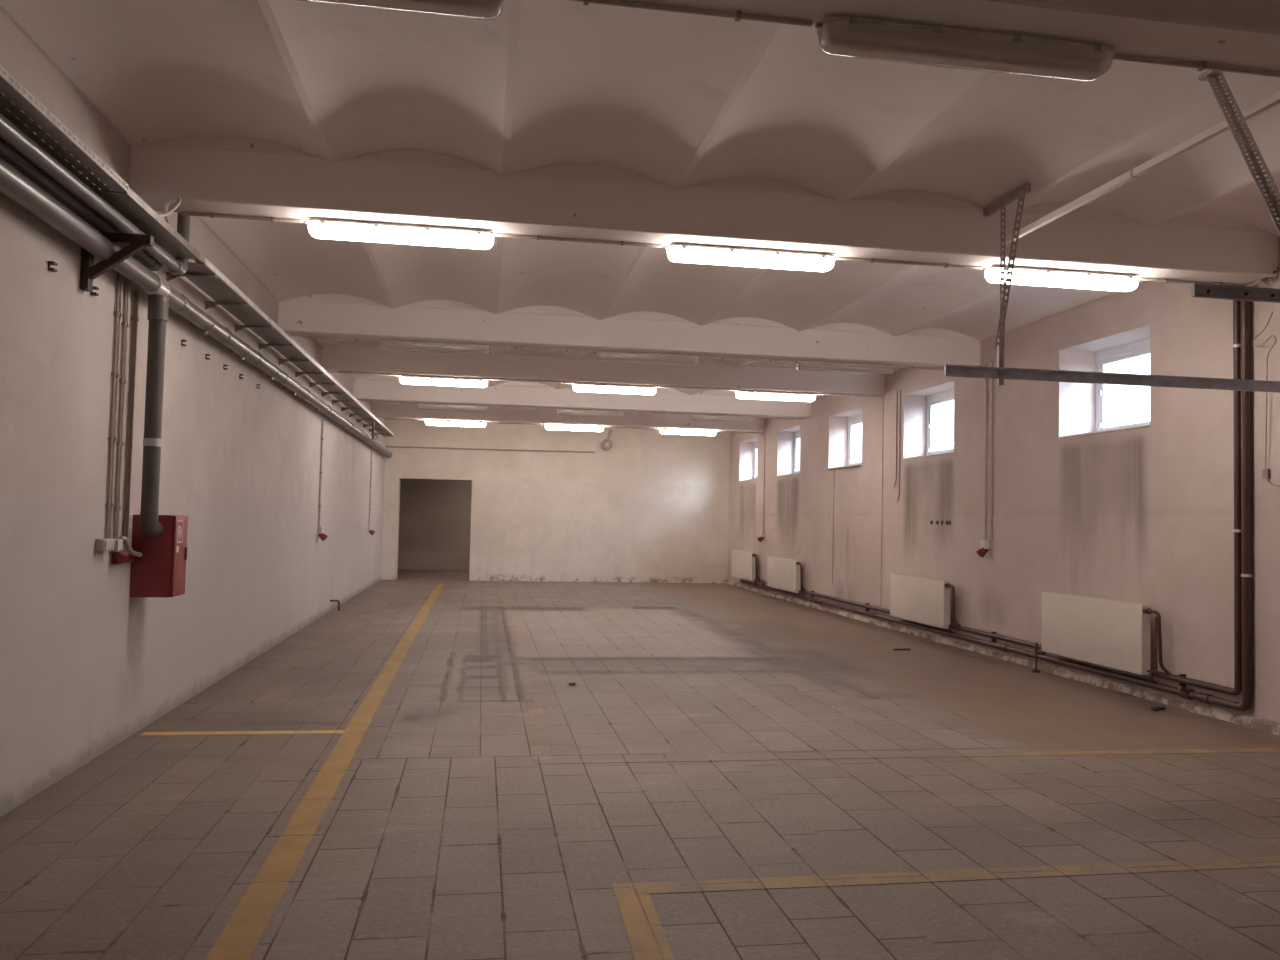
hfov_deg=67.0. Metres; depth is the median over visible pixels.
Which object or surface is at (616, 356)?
fluorescent fixture
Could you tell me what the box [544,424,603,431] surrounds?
fluorescent fixture
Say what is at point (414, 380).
fluorescent fixture
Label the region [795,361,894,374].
fluorescent fixture
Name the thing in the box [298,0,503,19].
fluorescent fixture
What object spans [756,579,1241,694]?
pipe
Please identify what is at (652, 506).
wall
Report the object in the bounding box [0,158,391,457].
drain pipe
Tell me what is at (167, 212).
cable loop
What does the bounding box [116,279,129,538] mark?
vertical conduit
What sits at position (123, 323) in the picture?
vertical conduit
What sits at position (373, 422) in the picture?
strap
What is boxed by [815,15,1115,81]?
fluorescent fixture
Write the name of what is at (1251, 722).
baseboard
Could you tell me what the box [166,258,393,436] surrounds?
cable tray
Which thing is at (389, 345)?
fluorescent fixture
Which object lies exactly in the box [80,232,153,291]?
wall bracket
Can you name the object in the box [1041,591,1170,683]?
radiator
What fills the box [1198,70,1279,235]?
hanger
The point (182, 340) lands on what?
wall hook
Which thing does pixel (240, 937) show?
painted line
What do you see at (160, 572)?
cabinet
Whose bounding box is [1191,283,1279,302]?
rail
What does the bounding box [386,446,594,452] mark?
pipe
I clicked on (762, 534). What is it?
power socket
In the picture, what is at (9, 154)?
pipe
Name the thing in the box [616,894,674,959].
painted line
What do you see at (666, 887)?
painted line
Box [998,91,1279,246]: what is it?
pipe
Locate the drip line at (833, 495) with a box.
[832,495,833,582]
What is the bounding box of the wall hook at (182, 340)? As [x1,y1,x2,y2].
[181,339,186,346]
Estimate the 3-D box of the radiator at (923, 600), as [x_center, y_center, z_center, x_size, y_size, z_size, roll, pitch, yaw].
[4.046,1.741,13.759,0.206,0.702,1.945,2,-2,-9]
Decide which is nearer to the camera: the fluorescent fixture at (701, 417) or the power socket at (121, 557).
the power socket at (121, 557)
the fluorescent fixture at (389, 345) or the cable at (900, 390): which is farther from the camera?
the cable at (900, 390)
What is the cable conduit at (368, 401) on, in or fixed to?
attached to the beam at (381, 388)
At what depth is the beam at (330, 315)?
11.86 m
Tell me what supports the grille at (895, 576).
attached to the radiator at (923, 600)
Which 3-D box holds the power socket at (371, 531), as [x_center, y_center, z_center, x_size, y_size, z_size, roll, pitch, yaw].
[-5.762,1.082,20.773,0.148,0.221,0.121,2,-2,-9]
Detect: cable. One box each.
[894,391,897,486]
[897,390,900,501]
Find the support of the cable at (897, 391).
attached to the wall at (1142, 515)
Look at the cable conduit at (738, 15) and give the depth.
4.00 m
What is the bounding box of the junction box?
[95,538,114,551]
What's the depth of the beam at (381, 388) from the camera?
18.32 m
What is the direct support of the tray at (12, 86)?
on the cable tray at (125, 201)
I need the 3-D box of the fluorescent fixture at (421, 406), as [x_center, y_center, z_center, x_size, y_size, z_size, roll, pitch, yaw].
[-3.569,-1.368,18.222,1.340,0.120,0.184,2,-2,-9]
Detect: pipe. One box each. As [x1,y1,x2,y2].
[0,113,189,274]
[0,137,162,270]
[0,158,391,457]
[140,294,168,537]
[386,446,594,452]
[739,580,1251,710]
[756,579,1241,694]
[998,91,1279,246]
[1232,300,1241,678]
[1241,301,1252,690]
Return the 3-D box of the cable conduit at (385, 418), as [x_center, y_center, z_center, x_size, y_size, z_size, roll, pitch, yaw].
[-1.395,-1.216,21.816,8.470,0.030,0.036,2,-2,-9]
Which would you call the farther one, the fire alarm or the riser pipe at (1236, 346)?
the fire alarm
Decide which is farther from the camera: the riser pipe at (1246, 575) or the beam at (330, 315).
the beam at (330, 315)
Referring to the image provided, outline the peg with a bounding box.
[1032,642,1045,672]
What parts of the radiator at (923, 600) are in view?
panel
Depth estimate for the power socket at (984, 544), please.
12.22 m
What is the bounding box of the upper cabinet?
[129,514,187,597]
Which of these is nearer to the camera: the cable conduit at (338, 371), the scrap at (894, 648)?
the scrap at (894, 648)
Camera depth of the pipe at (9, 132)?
5.20 m
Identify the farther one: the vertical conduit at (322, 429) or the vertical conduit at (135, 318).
the vertical conduit at (322, 429)
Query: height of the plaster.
0.185 m
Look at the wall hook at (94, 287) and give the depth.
5.92 m
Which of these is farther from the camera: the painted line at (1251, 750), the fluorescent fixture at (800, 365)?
the fluorescent fixture at (800, 365)
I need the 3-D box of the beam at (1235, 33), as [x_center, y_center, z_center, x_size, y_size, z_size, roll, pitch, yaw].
[1.411,-2.229,4.036,8.750,0.650,0.340,2,-2,-9]
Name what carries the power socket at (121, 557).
attached to the wall at (86, 665)
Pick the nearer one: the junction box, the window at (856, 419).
the junction box
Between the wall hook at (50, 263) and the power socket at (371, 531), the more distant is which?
the power socket at (371, 531)
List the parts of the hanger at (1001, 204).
ceiling plate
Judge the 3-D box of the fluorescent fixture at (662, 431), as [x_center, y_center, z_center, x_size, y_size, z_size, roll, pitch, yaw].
[1.095,-1.099,22.219,1.340,0.120,0.184,2,-2,-9]
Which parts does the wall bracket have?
wall plate, arm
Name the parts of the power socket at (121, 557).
lid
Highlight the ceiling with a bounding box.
[0,0,1279,398]
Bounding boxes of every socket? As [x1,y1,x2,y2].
[110,539,129,563]
[167,259,184,274]
[317,526,327,540]
[368,525,374,534]
[757,532,764,541]
[976,540,989,557]
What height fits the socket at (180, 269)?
0.098 m
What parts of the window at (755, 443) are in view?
frame, sash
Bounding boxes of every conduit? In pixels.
[105,272,119,537]
[109,275,122,537]
[113,277,127,538]
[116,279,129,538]
[119,536,141,556]
[123,291,138,543]
[181,212,1244,285]
[304,336,943,369]
[318,419,323,525]
[338,371,881,396]
[368,401,804,419]
[369,449,372,524]
[385,418,759,432]
[567,0,1279,77]
[762,431,765,531]
[880,395,883,605]
[983,364,987,539]
[989,362,993,540]
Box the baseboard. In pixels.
[726,581,1279,735]
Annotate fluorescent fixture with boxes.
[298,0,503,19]
[305,218,493,248]
[377,340,488,354]
[398,376,487,387]
[414,403,486,411]
[424,420,485,426]
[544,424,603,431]
[555,409,623,416]
[572,384,656,394]
[594,350,698,364]
[659,429,716,435]
[665,243,835,271]
[688,414,754,422]
[735,391,815,401]
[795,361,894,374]
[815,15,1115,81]
[984,266,1139,291]
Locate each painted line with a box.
[140,730,344,735]
[205,584,443,959]
[500,586,549,759]
[536,748,1279,763]
[611,856,1279,895]
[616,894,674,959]
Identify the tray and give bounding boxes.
[0,65,128,191]
[0,65,199,259]
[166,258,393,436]
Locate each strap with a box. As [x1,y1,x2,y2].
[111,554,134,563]
[370,421,377,439]
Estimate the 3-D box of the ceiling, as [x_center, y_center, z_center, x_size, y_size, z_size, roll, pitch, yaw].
[0.275,-2.256,11.030,8.750,0.570,27.500,2,-2,-9]
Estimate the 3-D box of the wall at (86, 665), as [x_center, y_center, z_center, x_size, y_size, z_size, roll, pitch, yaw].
[-4.291,-0.371,10.263,0.400,4.600,28.200,2,-2,-9]
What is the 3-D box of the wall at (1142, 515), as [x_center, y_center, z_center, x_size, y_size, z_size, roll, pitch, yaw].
[4.825,-0.108,11.744,0.580,4.600,28.200,2,-2,-9]
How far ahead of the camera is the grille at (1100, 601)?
9.93 m
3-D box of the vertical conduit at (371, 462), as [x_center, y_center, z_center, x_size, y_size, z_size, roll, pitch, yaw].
[-5.795,0.156,20.796,0.038,1.650,0.048,2,-2,-9]
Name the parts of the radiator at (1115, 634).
panel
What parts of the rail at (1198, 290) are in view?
plate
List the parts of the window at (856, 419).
sill, frame, sash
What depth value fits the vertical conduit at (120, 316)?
6.33 m
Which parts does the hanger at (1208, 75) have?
ceiling plate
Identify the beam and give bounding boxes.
[129,135,1277,284]
[278,293,979,367]
[321,341,884,396]
[352,375,811,418]
[372,403,764,431]
[629,0,1279,71]
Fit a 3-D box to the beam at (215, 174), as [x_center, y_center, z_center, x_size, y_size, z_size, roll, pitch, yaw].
[0.867,-2.104,7.360,8.750,0.650,0.340,2,-2,-9]
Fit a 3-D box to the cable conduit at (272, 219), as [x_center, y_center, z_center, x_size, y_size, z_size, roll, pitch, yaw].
[0.948,-1.757,7.487,8.470,0.030,0.036,2,-2,-9]
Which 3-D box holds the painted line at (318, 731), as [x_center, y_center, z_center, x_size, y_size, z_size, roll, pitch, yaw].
[-2.853,1.826,6.978,1.390,0.002,0.100,2,-2,-8]
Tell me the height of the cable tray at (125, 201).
0.052 m
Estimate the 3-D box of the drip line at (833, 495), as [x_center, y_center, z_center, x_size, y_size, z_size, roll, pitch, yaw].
[3.533,0.852,17.672,0.010,2.115,0.029,2,-2,-9]
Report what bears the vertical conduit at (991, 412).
attached to the wall at (1142, 515)
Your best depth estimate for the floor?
5.44 m
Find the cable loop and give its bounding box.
[158,197,181,224]
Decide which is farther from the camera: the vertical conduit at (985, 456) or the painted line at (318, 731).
the vertical conduit at (985, 456)
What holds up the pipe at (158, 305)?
attached to the drain pipe at (13, 184)
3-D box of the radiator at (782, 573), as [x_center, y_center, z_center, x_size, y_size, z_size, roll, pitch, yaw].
[3.027,1.976,19.992,0.206,0.702,2.165,2,-2,-9]
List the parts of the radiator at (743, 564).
panel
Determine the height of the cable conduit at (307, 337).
0.030 m
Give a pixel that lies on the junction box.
(105, 544)
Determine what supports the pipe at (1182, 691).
attached to the wall at (1142, 515)
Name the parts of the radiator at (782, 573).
panel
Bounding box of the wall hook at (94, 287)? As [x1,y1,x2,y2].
[91,286,98,295]
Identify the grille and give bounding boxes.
[891,574,950,581]
[1042,591,1150,605]
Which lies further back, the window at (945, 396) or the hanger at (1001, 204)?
the window at (945, 396)
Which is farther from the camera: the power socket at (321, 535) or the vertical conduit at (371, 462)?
the vertical conduit at (371, 462)
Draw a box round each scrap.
[893,648,910,649]
[1151,706,1165,710]
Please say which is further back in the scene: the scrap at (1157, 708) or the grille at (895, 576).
the grille at (895, 576)
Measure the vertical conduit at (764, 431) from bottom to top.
2.320 m
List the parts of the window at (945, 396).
sill, frame, sash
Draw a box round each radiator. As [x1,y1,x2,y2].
[731,550,759,584]
[767,556,805,595]
[890,574,960,633]
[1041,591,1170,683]
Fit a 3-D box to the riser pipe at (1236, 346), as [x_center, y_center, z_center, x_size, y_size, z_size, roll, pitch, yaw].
[5.071,0.029,8.179,0.108,3.282,0.080,2,-2,-9]
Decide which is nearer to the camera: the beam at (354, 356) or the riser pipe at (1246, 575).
the riser pipe at (1246, 575)
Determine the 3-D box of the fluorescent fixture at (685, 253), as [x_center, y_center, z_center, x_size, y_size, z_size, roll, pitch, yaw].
[0.853,-1.714,7.469,1.340,0.120,0.184,2,-2,-9]
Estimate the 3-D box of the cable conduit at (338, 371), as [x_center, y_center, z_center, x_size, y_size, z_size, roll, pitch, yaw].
[-0.271,-1.476,14.942,8.470,0.030,0.036,2,-2,-9]
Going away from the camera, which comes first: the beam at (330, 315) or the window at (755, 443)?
the beam at (330, 315)
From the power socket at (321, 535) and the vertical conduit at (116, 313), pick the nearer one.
the vertical conduit at (116, 313)
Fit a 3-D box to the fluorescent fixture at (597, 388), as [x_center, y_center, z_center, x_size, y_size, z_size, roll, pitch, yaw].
[-0.406,-1.424,15.172,1.340,0.120,0.184,2,-2,-9]
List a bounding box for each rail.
[944,364,1279,392]
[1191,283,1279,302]
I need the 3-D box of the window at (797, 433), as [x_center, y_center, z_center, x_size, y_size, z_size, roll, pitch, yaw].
[3.347,-0.595,20.459,0.452,0.994,1.530,2,-2,-9]
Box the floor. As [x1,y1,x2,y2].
[0,569,1279,959]
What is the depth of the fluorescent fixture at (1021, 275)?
7.83 m
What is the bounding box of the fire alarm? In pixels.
[602,430,612,449]
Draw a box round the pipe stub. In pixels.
[330,600,339,610]
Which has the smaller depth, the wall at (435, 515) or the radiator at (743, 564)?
the radiator at (743, 564)
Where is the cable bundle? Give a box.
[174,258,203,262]
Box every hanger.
[983,183,1030,385]
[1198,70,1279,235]
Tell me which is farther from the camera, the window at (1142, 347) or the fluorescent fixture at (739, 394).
the fluorescent fixture at (739, 394)
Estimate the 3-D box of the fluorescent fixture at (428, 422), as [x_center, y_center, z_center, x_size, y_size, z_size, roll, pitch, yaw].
[-4.085,-1.249,21.378,1.340,0.120,0.184,2,-2,-9]
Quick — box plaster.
[1245,266,1279,287]
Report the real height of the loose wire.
1.423 m
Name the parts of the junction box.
lid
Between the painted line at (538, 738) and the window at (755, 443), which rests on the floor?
the painted line at (538, 738)
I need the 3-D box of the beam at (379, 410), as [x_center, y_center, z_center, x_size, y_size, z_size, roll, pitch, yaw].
[-1.476,-1.564,21.689,8.750,0.650,0.340,2,-2,-9]
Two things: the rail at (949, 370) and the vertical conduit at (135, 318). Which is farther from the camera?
the rail at (949, 370)
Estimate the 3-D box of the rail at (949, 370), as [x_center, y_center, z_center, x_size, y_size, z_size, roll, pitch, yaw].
[3.733,-0.762,7.342,3.024,0.085,0.022,2,-2,-9]
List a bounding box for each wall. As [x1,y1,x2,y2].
[0,10,385,816]
[381,419,729,583]
[398,479,471,569]
[728,236,1279,722]
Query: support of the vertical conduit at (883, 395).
attached to the wall at (1142, 515)
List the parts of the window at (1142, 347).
sill, frame, sash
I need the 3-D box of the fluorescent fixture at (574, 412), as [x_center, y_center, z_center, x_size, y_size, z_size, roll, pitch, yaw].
[-0.974,-1.293,18.643,1.340,0.120,0.184,2,-2,-9]
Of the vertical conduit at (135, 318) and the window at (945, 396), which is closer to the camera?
the vertical conduit at (135, 318)
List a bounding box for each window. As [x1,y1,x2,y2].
[739,442,757,481]
[778,430,799,475]
[824,414,861,469]
[903,389,953,458]
[1058,338,1149,437]
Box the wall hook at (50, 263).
[48,261,57,271]
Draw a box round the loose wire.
[1252,311,1279,486]
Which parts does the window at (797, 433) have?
frame, sash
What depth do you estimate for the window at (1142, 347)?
10.66 m
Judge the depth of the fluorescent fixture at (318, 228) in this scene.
6.99 m

